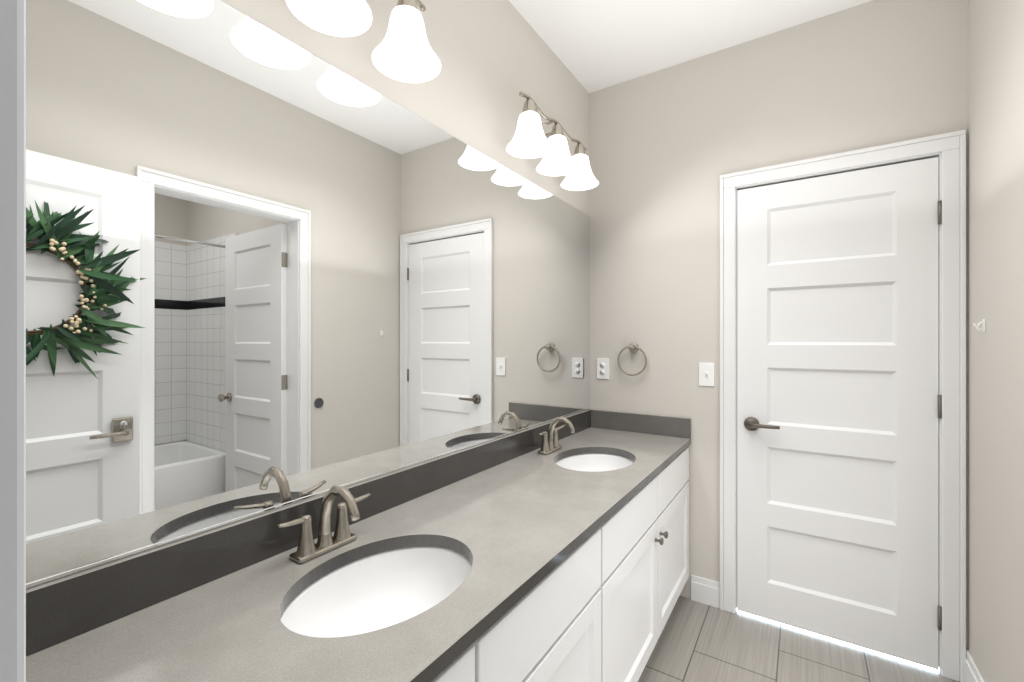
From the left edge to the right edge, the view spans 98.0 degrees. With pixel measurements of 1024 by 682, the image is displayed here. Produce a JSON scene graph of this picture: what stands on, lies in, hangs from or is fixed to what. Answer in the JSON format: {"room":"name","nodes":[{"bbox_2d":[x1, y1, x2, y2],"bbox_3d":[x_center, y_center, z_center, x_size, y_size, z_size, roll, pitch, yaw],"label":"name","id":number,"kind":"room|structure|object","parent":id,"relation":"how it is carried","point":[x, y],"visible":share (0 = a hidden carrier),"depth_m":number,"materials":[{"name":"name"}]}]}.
{"room":"bathroom","nodes":[
{"label":"bathroom","id":0,"kind":"room"},
{"bbox_2d":[221,0,588,215],"bbox_3d":[-0.391,-0.059,1.393,0.120,2.730,3.102,0,0,33],"label":"wall","id":1,"kind":"structure","parent":0,"point":[495,57],"depth_m":1.68,"materials":[{"name":"grey paint"}]},
{"bbox_2d":[26,408,589,588],"bbox_3d":[-0.196,0.385,1.570,0.008,0.008,2.346,0,0,33],"label":"channel","id":2,"kind":"object","parent":1,"relation":"attached to","point":[91,565],"visible":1,"depth_m":0.94,"materials":[{"name":"silver metal"}]},
{"bbox_2d":[26,0,589,583],"bbox_3d":[-0.197,-0.165,1.570,0.006,1.098,2.346,0,0,33],"label":"mirror","id":3,"kind":"object","parent":1,"relation":"attached to","point":[266,268],"visible":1,"depth_m":0.97,"materials":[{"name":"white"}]},
{"bbox_2d":[26,409,589,656],"bbox_3d":[-0.191,0.440,1.566,0.019,0.100,2.346,0,0,33],"label":"backsplash","id":4,"kind":"structure","parent":1,"relation":"attached to","point":[59,609],"depth_m":0.88,"materials":[{"name":"grey stone"}]},
{"bbox_2d":[286,0,371,36],"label":"sconce","id":5,"kind":"object","parent":1,"relation":"attached to","point":[340,18],"depth_m":1.07,"materials":[{"name":"white glass"}]},
{"bbox_2d":[372,0,440,82],"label":"sconce","id":6,"kind":"object","parent":1,"relation":"attached to","point":[403,51],"depth_m":1.24,"materials":[{"name":"white glass"}]},
{"bbox_2d":[506,91,598,190],"bbox_3d":[0.181,-0.864,1.955,0.221,0.220,0.654,0,0,33],"label":"sconce","id":7,"kind":"object","parent":1,"relation":"attached to","point":[529,140],"visible":1,"depth_m":1.89,"materials":[{"name":"white glass"}]},
{"bbox_2d":[509,0,871,92],"bbox_3d":[0.897,-1.474,0.239,3.900,0.100,4.982,0,0,33],"label":"ceiling","id":8,"kind":"structure","parent":0,"point":[594,45],"depth_m":2.02,"materials":[{"name":"white paint"}]},
{"bbox_2d":[589,0,967,648],"bbox_3d":[1.177,-0.059,2.148,1.678,2.730,0.120,0,0,33],"label":"wall","id":9,"kind":"structure","parent":0,"point":[668,146],"depth_m":2.21,"materials":[{"name":"grey paint"}]},
{"bbox_2d":[597,358,608,378],"bbox_3d":[0.511,0.156,2.506,0.072,0.116,0.009,0,0,33],"label":"electrical outlet","id":10,"kind":"object","parent":9,"relation":"attached to","point":[602,368],"visible":1,"depth_m":2.50,"materials":[{"name":"white plastic"}]},
{"bbox_2d":[617,343,646,375],"bbox_3d":[0.646,0.098,2.390,0.163,0.178,0.056,0,0,33],"label":"towel ring","id":11,"kind":"object","parent":9,"relation":"attached to","point":[633,347],"visible":0.96,"depth_m":2.38,"materials":[{"name":"silver metal"}]},
{"bbox_2d":[590,409,689,436],"bbox_3d":[0.677,0.440,2.388,0.532,0.100,0.020,0,0,33],"label":"backsplash","id":12,"kind":"structure","parent":9,"relation":"attached to","point":[601,419],"depth_m":2.37,"materials":[{"name":"grey stone"}]},
{"bbox_2d":[691,575,719,608],"bbox_3d":[0.961,1.244,2.210,0.134,0.125,0.013,0,0,33],"label":"baseboard","id":13,"kind":"structure","parent":9,"relation":"attached to","point":[705,591],"depth_m":2.20,"materials":[{"name":"white wood"}]},
{"bbox_2d":[699,363,714,385],"bbox_3d":[0.964,0.166,2.206,0.072,0.116,0.016,0,0,33],"label":"light switch","id":14,"kind":"object","parent":9,"relation":"attached to","point":[706,374],"visible":1,"depth_m":2.21,"materials":[{"name":"white plastic"}]},
{"bbox_2d":[739,611,937,670],"bbox_3d":[1.391,1.300,1.962,0.710,0.009,0.018,0,0,33],"label":"threshold","id":15,"kind":"object","parent":9,"relation":"in","point":[841,641],"visible":0.36,"depth_m":1.92,"materials":[{"name":"white"}]},
{"bbox_2d":[737,157,941,669],"bbox_3d":[1.393,0.285,1.956,0.720,2.018,0.154,0,0,33],"label":"closet door","id":16,"kind":"structure","parent":9,"relation":"in","point":[839,406],"depth_m":1.92,"materials":[{"name":"white painted wood"},{"name":"dark nickel"}]},
{"bbox_2d":[720,130,965,681],"bbox_3d":[1.413,0.280,1.994,0.742,2.053,0.122,0,0,33],"label":"door frame","id":17,"kind":"structure","parent":9,"relation":"attached to","point":[846,170],"depth_m":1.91,"materials":[{"name":"white wood"}]},
{"bbox_2d":[638,596,959,681],"bbox_3d":[0.897,1.356,0.239,3.900,0.100,4.982,0,0,33],"label":"floor","id":18,"kind":"structure","parent":0,"point":[698,642],"depth_m":1.84,"materials":[{"name":"tile"}]},
{"bbox_2d":[422,441,690,681],"bbox_3d":[0.042,0.913,1.414,0.576,0.785,2.346,0,0,33],"label":"bathroom vanity","id":19,"kind":"object","parent":18,"relation":"on","point":[599,613],"depth_m":1.28,"materials":[{"name":"white wood"}]},
{"bbox_2d":[26,425,689,681],"bbox_3d":[0.032,0.505,1.420,0.552,0.030,2.346,0,0,33],"label":"countertop","id":20,"kind":"structure","parent":19,"relation":"on","point":[525,511],"depth_m":0.85,"materials":[{"name":"grey stone"}]},
{"bbox_2d":[270,485,373,564],"bbox_3d":[-0.400,0.411,1.020,0.146,0.158,0.240,0,0,33],"label":"faucet","id":21,"kind":"object","parent":20,"relation":"on","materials":[{"name":"silver metal"}]},
{"bbox_2d":[250,529,493,664],"bbox_3d":[-0.263,0.591,0.931,0.368,0.166,0.482,0,0,33],"label":"sink","id":22,"kind":"object","parent":20,"relation":"in","point":[343,609],"depth_m":1.04,"materials":[{"name":"white ceramic"}]},
{"bbox_2d":[534,417,577,452],"bbox_3d":[0.211,0.411,1.953,0.146,0.158,0.240,0,0,33],"label":"faucet","id":23,"kind":"object","parent":20,"relation":"on","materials":[{"name":"silver metal"}]},
{"bbox_2d":[546,445,641,476],"bbox_3d":[0.347,0.591,1.864,0.368,0.166,0.482,0,0,33],"label":"sink","id":24,"kind":"object","parent":20,"relation":"in","point":[608,461],"depth_m":2.03,"materials":[{"name":"white ceramic"}]},
{"bbox_2d":[968,0,1023,681],"bbox_3d":[1.119,-0.059,0.637,0.120,2.730,2.472,0,0,33],"label":"wall","id":25,"kind":"structure","parent":0,"point":[996,347],"depth_m":1.45,"materials":[{"name":"grey paint"}]},
{"bbox_2d":[965,651,984,681],"bbox_3d":[1.529,1.244,1.385,0.013,0.125,0.744,0,0,33],"label":"baseboard","id":26,"kind":"structure","parent":25,"relation":"attached to","point":[972,673],"depth_m":1.64,"materials":[{"name":"white wood"}]},
{"bbox_2d":[973,319,985,331],"bbox_3d":[1.628,-0.054,1.552,0.030,0.044,0.018,0,0,33],"label":"hook","id":27,"kind":"object","parent":25,"relation":"attached to","point":[984,325],"visible":1,"depth_m":1.54,"materials":[{"name":"white"}]},
{"bbox_3d":[-0.226,-0.059,0.112,1.558,2.730,0.120,0,0,33],"label":"wall","id":28,"kind":"structure","parent":0,"visible":0},
{"bbox_2d":[0,0,25,681],"bbox_3d":[0.098,0.251,-0.015,0.858,2.111,0.021,0,0,33],"label":"trim","id":29,"kind":"structure","parent":28,"relation":"attached to","point":[12,340],"depth_m":0.18,"materials":[{"name":"white wood"}]}
]}

